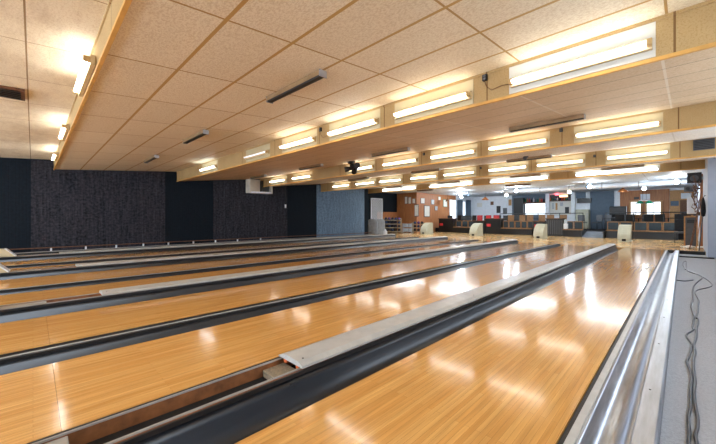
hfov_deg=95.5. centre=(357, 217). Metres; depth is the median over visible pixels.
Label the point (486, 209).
wall
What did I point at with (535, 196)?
wall
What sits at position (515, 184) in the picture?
ceiling fixture
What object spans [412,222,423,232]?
ball rack
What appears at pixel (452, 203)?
door
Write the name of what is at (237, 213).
wall panel
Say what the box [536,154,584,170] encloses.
lamp
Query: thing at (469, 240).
divider
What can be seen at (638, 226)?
cushion
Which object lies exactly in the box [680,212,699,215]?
heap
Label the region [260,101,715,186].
ceiling beam
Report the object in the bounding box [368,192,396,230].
wall
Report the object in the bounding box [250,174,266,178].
fixture
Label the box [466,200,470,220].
curtain
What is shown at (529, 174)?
fixture
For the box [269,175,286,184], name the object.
lamp
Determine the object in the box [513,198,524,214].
tall cabinet
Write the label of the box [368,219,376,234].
cabinet
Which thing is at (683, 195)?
display board
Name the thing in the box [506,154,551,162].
fixture
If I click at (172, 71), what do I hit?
ceiling
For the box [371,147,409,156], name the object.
fixture
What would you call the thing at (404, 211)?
wall
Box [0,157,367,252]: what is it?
wall
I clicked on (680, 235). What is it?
floor
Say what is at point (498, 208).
poster
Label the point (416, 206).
print
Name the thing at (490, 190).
ceiling
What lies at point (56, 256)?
gutter
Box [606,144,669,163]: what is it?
lamp
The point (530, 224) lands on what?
cushion
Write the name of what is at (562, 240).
floor
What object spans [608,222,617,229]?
cushion
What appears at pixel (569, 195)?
display
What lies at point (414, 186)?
lamp
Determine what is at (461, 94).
lamp
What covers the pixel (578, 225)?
cushion
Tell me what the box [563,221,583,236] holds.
seat
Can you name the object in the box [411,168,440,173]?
fixture
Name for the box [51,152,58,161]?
lamp
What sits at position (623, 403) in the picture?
metal gutter
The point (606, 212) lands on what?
guard rail
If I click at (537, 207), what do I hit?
window
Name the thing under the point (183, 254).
gutter
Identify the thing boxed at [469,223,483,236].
hood
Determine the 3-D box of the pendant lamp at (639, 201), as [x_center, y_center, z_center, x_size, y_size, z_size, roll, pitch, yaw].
[16.896,-1.358,19.166,0.780,1.005,0.380,0,0,45]
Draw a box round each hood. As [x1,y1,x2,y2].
[420,223,432,233]
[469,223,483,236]
[533,224,546,238]
[617,225,631,241]
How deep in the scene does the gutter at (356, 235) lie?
10.90 m
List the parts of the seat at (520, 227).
seat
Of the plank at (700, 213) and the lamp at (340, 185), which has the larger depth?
the lamp at (340, 185)
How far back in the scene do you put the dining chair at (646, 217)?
16.82 m
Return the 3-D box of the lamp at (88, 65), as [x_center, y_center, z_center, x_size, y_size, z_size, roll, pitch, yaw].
[-3.072,-1.570,3.631,1.200,0.100,0.094,0,0,45]
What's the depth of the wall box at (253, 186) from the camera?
14.54 m
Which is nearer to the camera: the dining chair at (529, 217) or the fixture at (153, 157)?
the fixture at (153, 157)
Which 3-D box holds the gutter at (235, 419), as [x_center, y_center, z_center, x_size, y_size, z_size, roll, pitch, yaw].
[2.710,1.060,4.963,0.228,0.195,18.650,0,0,45]
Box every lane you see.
[0,236,405,265]
[0,239,467,288]
[0,241,492,304]
[0,243,550,354]
[0,245,598,443]
[10,238,411,270]
[235,248,664,443]
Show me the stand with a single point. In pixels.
(689, 221)
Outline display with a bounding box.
[550,194,570,200]
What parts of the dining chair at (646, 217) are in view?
backrest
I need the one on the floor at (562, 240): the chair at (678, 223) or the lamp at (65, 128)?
the chair at (678, 223)
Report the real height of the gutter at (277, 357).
0.195 m
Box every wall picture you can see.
[414,204,418,216]
[424,205,429,216]
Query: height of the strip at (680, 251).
0.104 m
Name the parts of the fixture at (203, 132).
lamp shade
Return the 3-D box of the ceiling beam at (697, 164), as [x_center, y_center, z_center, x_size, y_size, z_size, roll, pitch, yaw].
[5.555,-1.764,16.091,15.900,0.352,0.032,0,0,45]
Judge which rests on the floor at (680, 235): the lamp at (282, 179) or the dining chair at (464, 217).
the dining chair at (464, 217)
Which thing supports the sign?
attached to the wall at (675, 195)
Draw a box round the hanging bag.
[700,195,705,216]
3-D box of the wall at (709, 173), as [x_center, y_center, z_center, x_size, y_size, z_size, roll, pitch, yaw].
[15.521,-0.420,14.142,0.950,3.260,14.450,0,0,45]
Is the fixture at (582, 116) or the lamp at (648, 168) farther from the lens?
the lamp at (648, 168)
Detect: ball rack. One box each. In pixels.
[384,218,401,233]
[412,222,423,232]
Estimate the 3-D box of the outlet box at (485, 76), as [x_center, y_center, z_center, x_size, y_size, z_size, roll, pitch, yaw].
[1.623,-1.621,3.818,0.328,0.209,0.042,0,0,45]
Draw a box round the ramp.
[581,231,605,237]
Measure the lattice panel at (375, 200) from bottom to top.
1.558 m
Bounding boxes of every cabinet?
[368,219,376,234]
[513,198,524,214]
[577,198,591,202]
[609,206,626,229]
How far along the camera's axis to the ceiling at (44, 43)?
3.68 m
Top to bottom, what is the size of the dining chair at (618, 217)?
0.952 m
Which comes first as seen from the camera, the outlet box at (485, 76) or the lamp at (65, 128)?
the outlet box at (485, 76)
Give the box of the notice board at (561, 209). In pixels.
[550,201,570,214]
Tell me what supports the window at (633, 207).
in the wall at (657, 194)
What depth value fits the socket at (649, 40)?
2.82 m
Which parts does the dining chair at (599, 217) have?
backrest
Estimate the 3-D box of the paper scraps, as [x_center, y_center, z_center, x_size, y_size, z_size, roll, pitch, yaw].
[11.600,0.999,11.280,0.470,0.105,0.412,0,0,16]
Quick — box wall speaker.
[687,172,702,183]
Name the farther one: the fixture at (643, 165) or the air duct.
the air duct
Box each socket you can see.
[83,55,89,62]
[646,38,651,46]
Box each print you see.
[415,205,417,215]
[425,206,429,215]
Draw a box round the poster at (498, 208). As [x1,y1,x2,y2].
[496,206,500,212]
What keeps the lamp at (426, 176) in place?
attached to the ceiling beam at (680, 149)
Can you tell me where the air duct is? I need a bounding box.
[503,179,694,193]
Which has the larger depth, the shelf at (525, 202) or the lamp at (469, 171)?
the shelf at (525, 202)
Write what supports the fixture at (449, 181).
attached to the ceiling at (688, 79)
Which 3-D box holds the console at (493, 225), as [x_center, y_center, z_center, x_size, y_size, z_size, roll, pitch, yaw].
[9.098,0.535,21.654,1.070,1.030,0.590,0,0,45]
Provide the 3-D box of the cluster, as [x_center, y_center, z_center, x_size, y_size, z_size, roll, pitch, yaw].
[-0.174,-1.582,9.834,0.667,0.556,0.240,0,0,45]
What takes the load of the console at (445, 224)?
on the floor at (562, 240)
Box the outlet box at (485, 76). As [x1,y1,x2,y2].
[482,74,508,89]
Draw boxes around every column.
[545,194,549,220]
[571,192,575,220]
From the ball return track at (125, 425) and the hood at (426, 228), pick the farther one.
the hood at (426, 228)
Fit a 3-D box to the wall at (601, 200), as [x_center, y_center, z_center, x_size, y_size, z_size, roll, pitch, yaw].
[16.954,-0.598,22.599,1.347,2.695,0.060,0,0,45]
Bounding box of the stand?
[684,216,697,245]
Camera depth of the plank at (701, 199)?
11.42 m
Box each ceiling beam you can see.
[53,0,131,169]
[176,0,715,181]
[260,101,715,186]
[320,137,715,191]
[368,160,704,192]
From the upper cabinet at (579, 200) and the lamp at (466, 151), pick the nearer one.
the lamp at (466, 151)
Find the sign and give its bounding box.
[670,201,678,205]
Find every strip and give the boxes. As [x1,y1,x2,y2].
[679,250,704,254]
[679,255,713,258]
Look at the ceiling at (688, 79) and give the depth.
5.36 m
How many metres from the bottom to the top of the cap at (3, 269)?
0.196 m
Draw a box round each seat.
[453,221,472,232]
[501,221,532,234]
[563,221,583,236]
[606,222,632,237]
[633,222,677,239]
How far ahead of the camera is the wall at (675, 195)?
19.99 m
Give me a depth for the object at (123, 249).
10.84 m
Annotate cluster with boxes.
[344,161,359,173]
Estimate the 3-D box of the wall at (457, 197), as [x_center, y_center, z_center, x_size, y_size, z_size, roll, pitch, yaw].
[9.245,-0.370,28.585,0.150,3.160,2.900,0,0,45]
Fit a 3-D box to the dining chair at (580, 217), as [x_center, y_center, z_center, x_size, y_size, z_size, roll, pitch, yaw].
[14.575,0.276,21.103,0.420,0.952,0.472,0,0,16]
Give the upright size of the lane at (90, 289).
0.150 m
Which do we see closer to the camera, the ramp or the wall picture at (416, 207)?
the ramp
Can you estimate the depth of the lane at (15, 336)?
3.90 m
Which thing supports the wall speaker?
attached to the wall at (709, 173)
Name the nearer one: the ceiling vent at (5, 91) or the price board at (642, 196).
the ceiling vent at (5, 91)
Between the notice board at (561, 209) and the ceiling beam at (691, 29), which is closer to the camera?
the ceiling beam at (691, 29)
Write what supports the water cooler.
on the seat at (574, 229)
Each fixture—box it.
[144,155,158,162]
[183,129,208,143]
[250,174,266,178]
[266,69,326,103]
[299,164,322,169]
[348,177,368,180]
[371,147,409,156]
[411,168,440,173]
[437,181,459,183]
[505,184,530,186]
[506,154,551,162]
[509,114,585,132]
[510,174,540,177]
[601,164,644,170]
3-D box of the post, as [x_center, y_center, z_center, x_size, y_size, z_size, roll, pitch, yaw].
[12.244,-0.260,11.586,0.070,2.620,0.100,0,0,45]
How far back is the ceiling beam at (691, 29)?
3.52 m
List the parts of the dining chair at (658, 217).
backrest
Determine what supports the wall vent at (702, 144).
attached to the ceiling beam at (680, 149)
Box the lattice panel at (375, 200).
[371,198,382,219]
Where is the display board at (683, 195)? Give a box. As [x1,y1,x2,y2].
[681,193,690,198]
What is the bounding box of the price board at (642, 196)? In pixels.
[640,194,649,199]
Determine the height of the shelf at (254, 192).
0.070 m
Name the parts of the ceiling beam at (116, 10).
trim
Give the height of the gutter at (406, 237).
0.141 m
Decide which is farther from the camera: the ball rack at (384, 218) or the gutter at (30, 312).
the ball rack at (384, 218)
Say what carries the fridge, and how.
on the floor at (680, 235)
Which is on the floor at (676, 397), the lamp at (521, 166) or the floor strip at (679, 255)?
the floor strip at (679, 255)
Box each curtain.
[457,200,462,220]
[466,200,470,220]
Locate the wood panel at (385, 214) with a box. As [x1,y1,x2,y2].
[377,212,396,218]
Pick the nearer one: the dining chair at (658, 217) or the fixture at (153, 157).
the fixture at (153, 157)
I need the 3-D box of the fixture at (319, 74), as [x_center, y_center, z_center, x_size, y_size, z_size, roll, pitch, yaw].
[-0.784,-1.578,3.953,1.140,0.075,0.102,0,0,45]
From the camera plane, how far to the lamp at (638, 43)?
3.18 m
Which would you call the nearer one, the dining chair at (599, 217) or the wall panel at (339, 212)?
the wall panel at (339, 212)
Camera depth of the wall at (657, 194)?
20.79 m
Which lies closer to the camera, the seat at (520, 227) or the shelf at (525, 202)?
the seat at (520, 227)
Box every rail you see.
[9,232,372,253]
[502,212,685,229]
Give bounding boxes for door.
[449,200,455,217]
[680,200,690,215]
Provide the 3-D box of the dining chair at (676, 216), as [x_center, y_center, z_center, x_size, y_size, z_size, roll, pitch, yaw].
[15.944,0.276,16.185,0.420,0.952,0.472,0,0,28]
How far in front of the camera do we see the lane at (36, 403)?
2.46 m
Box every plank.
[689,191,701,248]
[691,199,701,245]
[695,213,700,249]
[698,217,702,250]
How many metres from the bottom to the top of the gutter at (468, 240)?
0.141 m
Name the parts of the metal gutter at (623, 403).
cap rail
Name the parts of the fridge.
door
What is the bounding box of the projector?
[684,186,699,191]
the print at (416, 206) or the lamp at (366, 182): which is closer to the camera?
the lamp at (366, 182)
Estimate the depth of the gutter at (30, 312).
4.63 m
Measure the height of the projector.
0.190 m
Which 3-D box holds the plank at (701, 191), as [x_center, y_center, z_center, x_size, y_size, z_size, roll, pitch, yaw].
[11.491,0.073,11.066,0.353,1.954,0.102,0,0,25]
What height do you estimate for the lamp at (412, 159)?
0.305 m
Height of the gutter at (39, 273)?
0.195 m
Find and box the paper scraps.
[680,245,703,247]
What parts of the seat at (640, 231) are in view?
seat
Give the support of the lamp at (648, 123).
attached to the ceiling beam at (702, 115)
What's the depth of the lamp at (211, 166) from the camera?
10.00 m
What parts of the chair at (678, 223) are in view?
backrest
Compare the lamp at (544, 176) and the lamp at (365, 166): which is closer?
the lamp at (365, 166)
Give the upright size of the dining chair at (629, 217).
0.952 m
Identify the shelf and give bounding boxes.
[251,191,271,193]
[524,202,544,203]
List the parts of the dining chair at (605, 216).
backrest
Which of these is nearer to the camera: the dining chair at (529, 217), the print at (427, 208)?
the dining chair at (529, 217)
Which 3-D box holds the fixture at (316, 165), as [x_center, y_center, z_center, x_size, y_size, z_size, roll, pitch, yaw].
[-1.484,-1.596,10.183,1.140,0.075,0.102,0,0,45]
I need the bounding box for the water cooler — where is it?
[563,219,567,228]
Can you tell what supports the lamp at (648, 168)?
attached to the ceiling beam at (697, 164)
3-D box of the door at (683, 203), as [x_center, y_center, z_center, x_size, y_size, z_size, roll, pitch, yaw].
[19.805,-0.169,19.656,0.468,1.838,0.050,0,0,45]
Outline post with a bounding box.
[700,174,702,245]
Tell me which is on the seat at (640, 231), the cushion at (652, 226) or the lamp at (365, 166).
the cushion at (652, 226)
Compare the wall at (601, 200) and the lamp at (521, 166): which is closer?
the lamp at (521, 166)
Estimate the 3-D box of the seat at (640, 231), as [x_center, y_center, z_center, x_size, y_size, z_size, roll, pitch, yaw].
[14.659,0.620,16.044,1.625,0.860,0.580,0,0,45]
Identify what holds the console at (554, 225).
on the floor at (562, 240)
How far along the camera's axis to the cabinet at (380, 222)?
20.64 m
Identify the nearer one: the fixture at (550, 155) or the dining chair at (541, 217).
the fixture at (550, 155)
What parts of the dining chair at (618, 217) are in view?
backrest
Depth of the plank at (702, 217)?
10.28 m
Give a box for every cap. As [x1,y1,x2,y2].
[0,248,15,256]
[0,263,9,272]
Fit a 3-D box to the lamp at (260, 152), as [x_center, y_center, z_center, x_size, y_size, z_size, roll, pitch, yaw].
[-2.483,-1.573,7.883,1.190,0.305,0.101,0,0,45]
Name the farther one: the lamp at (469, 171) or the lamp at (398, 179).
the lamp at (398, 179)
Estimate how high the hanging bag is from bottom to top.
0.665 m
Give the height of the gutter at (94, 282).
0.141 m
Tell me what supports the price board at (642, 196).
attached to the wall at (657, 194)
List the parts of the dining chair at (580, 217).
backrest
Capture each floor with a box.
[373,232,705,254]
[435,227,683,239]
[659,254,715,443]
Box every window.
[463,201,465,214]
[525,203,544,214]
[629,200,642,215]
[645,200,662,215]
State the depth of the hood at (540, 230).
16.50 m
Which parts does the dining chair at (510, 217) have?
backrest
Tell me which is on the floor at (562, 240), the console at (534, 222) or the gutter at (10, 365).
the console at (534, 222)
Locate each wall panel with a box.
[31,159,164,251]
[213,179,286,242]
[316,185,363,236]
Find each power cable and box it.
[682,261,702,443]
[690,271,712,443]
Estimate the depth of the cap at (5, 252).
7.92 m
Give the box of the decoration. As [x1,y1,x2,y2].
[689,176,699,211]
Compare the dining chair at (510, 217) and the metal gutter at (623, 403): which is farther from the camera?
the dining chair at (510, 217)
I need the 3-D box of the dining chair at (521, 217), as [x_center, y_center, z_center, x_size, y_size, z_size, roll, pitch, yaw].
[10.950,0.276,21.835,0.472,0.952,0.420,0,0,-39]
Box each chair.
[462,215,466,220]
[506,215,513,227]
[519,215,525,220]
[527,215,532,220]
[539,215,544,220]
[578,215,587,229]
[591,215,602,229]
[604,215,611,229]
[613,214,623,229]
[626,214,634,223]
[643,214,652,230]
[655,214,664,230]
[674,214,684,218]
[674,219,683,242]
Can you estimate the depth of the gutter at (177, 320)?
3.45 m
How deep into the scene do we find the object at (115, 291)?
4.93 m
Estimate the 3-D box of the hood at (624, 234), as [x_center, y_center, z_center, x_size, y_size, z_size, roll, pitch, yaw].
[11.994,0.675,14.593,0.460,0.749,0.940,0,0,45]
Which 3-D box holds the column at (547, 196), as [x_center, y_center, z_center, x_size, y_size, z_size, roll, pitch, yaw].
[14.519,-0.653,24.864,0.245,2.807,0.300,0,0,45]
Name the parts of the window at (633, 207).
pane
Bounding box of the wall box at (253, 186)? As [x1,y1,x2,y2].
[246,179,272,193]
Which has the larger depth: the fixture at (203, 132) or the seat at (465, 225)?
the seat at (465, 225)
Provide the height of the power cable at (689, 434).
0.016 m
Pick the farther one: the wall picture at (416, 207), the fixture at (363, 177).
the wall picture at (416, 207)
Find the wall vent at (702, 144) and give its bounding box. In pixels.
[693,138,714,150]
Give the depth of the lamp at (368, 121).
5.49 m
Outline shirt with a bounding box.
[687,198,696,213]
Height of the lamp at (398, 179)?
0.345 m
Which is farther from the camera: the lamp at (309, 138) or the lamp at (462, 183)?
the lamp at (462, 183)
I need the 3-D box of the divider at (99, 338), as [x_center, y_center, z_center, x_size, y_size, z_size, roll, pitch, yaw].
[1.372,1.108,6.300,0.062,0.184,18.650,0,0,45]
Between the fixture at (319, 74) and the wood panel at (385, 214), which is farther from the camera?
the wood panel at (385, 214)
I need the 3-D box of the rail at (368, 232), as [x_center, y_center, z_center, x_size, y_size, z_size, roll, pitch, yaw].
[-5.742,1.042,13.414,0.130,0.315,18.650,0,0,45]
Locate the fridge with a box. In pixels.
[576,209,590,228]
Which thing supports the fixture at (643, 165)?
attached to the ceiling at (688, 79)
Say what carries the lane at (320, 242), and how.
on the floor
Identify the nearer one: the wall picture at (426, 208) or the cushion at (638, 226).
the cushion at (638, 226)
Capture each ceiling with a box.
[0,0,108,159]
[56,0,707,171]
[183,47,715,190]
[384,169,700,196]
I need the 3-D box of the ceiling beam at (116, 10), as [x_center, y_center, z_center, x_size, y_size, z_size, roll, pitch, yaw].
[-4.034,-1.649,4.678,14.920,0.372,0.034,0,0,45]
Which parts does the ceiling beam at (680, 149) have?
beam trim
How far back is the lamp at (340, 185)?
16.07 m
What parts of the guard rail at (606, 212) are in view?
rail, rail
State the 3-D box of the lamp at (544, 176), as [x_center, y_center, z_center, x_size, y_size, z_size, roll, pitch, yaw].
[7.098,-1.738,14.452,2.480,0.215,0.121,0,0,45]
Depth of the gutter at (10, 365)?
3.21 m
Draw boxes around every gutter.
[0,235,395,261]
[0,237,447,279]
[0,240,468,289]
[0,240,478,294]
[0,240,517,322]
[0,244,553,357]
[0,244,560,374]
[5,237,418,268]
[9,237,406,265]
[16,235,361,254]
[27,357,279,443]
[117,245,617,443]
[557,250,678,443]
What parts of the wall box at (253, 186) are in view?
panel, panel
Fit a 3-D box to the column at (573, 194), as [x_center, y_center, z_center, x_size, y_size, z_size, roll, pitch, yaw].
[15.693,-0.605,23.690,0.222,2.709,0.300,0,0,45]
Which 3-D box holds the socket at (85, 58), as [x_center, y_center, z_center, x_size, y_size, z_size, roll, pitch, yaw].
[-2.675,-1.570,3.204,0.035,0.052,0.052,0,0,45]
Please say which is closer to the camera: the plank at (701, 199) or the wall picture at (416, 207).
the plank at (701, 199)
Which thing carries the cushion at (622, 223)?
on the seat at (610, 225)
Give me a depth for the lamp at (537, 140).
6.86 m
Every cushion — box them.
[528,222,532,227]
[567,222,572,228]
[575,222,581,228]
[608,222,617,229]
[621,222,631,224]
[635,223,646,229]
[649,223,660,229]
[664,223,673,230]
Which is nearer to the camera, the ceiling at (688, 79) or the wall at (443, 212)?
the ceiling at (688, 79)
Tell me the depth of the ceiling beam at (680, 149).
8.91 m
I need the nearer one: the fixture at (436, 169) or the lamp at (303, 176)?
the fixture at (436, 169)
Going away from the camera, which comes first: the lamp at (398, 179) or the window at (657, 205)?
the lamp at (398, 179)
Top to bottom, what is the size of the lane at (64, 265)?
0.150 m
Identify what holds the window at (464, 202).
in the wall at (457, 197)
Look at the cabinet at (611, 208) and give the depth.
20.70 m
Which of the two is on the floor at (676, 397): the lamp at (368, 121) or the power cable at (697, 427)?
the power cable at (697, 427)
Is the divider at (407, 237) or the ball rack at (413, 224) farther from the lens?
the ball rack at (413, 224)
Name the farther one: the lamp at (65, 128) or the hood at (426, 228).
the hood at (426, 228)
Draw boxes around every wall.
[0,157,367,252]
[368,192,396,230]
[397,192,417,232]
[418,192,455,231]
[456,196,469,226]
[470,187,694,220]
[512,194,544,220]
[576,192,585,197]
[590,191,613,228]
[620,189,669,229]
[670,190,693,221]
[696,158,715,257]
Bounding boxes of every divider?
[0,244,555,359]
[2,240,470,289]
[11,237,408,265]
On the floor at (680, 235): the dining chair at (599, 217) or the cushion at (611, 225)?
the dining chair at (599, 217)
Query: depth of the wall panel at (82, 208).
10.60 m
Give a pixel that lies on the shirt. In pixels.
(690, 202)
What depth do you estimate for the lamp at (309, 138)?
6.61 m
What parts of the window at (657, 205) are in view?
pane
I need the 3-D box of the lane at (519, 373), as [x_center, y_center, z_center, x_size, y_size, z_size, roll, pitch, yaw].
[3.166,1.125,4.506,1.055,0.150,18.650,0,0,45]
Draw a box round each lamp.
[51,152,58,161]
[58,124,68,140]
[73,54,95,96]
[199,160,217,173]
[243,143,269,162]
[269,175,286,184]
[279,128,316,152]
[292,171,311,181]
[326,109,379,140]
[332,181,349,189]
[347,161,374,173]
[355,178,375,187]
[379,175,402,184]
[382,153,418,168]
[382,185,416,191]
[392,79,473,123]
[410,171,437,182]
[429,181,472,187]
[430,143,476,162]
[443,167,475,178]
[487,131,549,154]
[488,160,527,174]
[490,174,548,183]
[508,21,655,93]
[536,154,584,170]
[574,112,662,142]
[575,165,659,176]
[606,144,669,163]
[636,200,652,203]
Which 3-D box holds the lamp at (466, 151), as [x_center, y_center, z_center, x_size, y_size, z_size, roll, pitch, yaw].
[2.297,-1.583,7.954,1.240,0.305,0.101,0,0,45]
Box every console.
[438,218,456,231]
[472,220,485,233]
[485,218,503,233]
[533,221,545,231]
[545,218,565,235]
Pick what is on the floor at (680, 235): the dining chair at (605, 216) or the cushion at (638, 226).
the dining chair at (605, 216)
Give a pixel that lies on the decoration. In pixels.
(698, 184)
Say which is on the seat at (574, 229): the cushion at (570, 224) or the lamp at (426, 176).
the cushion at (570, 224)
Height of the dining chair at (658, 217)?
0.952 m
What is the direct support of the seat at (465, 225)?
on the floor at (562, 240)
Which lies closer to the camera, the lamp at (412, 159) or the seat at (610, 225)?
the lamp at (412, 159)
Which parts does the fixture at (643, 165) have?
lamp shade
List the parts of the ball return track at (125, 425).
plate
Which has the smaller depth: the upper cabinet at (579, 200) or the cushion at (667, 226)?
the cushion at (667, 226)
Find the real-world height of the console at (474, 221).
0.880 m
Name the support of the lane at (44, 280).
on the floor
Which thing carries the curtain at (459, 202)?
hanging from the wall at (457, 197)
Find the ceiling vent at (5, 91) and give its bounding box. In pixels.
[0,85,24,100]
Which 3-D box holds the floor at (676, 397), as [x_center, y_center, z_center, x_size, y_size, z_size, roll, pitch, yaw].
[4.124,1.180,3.265,1.385,0.060,19.050,0,0,45]

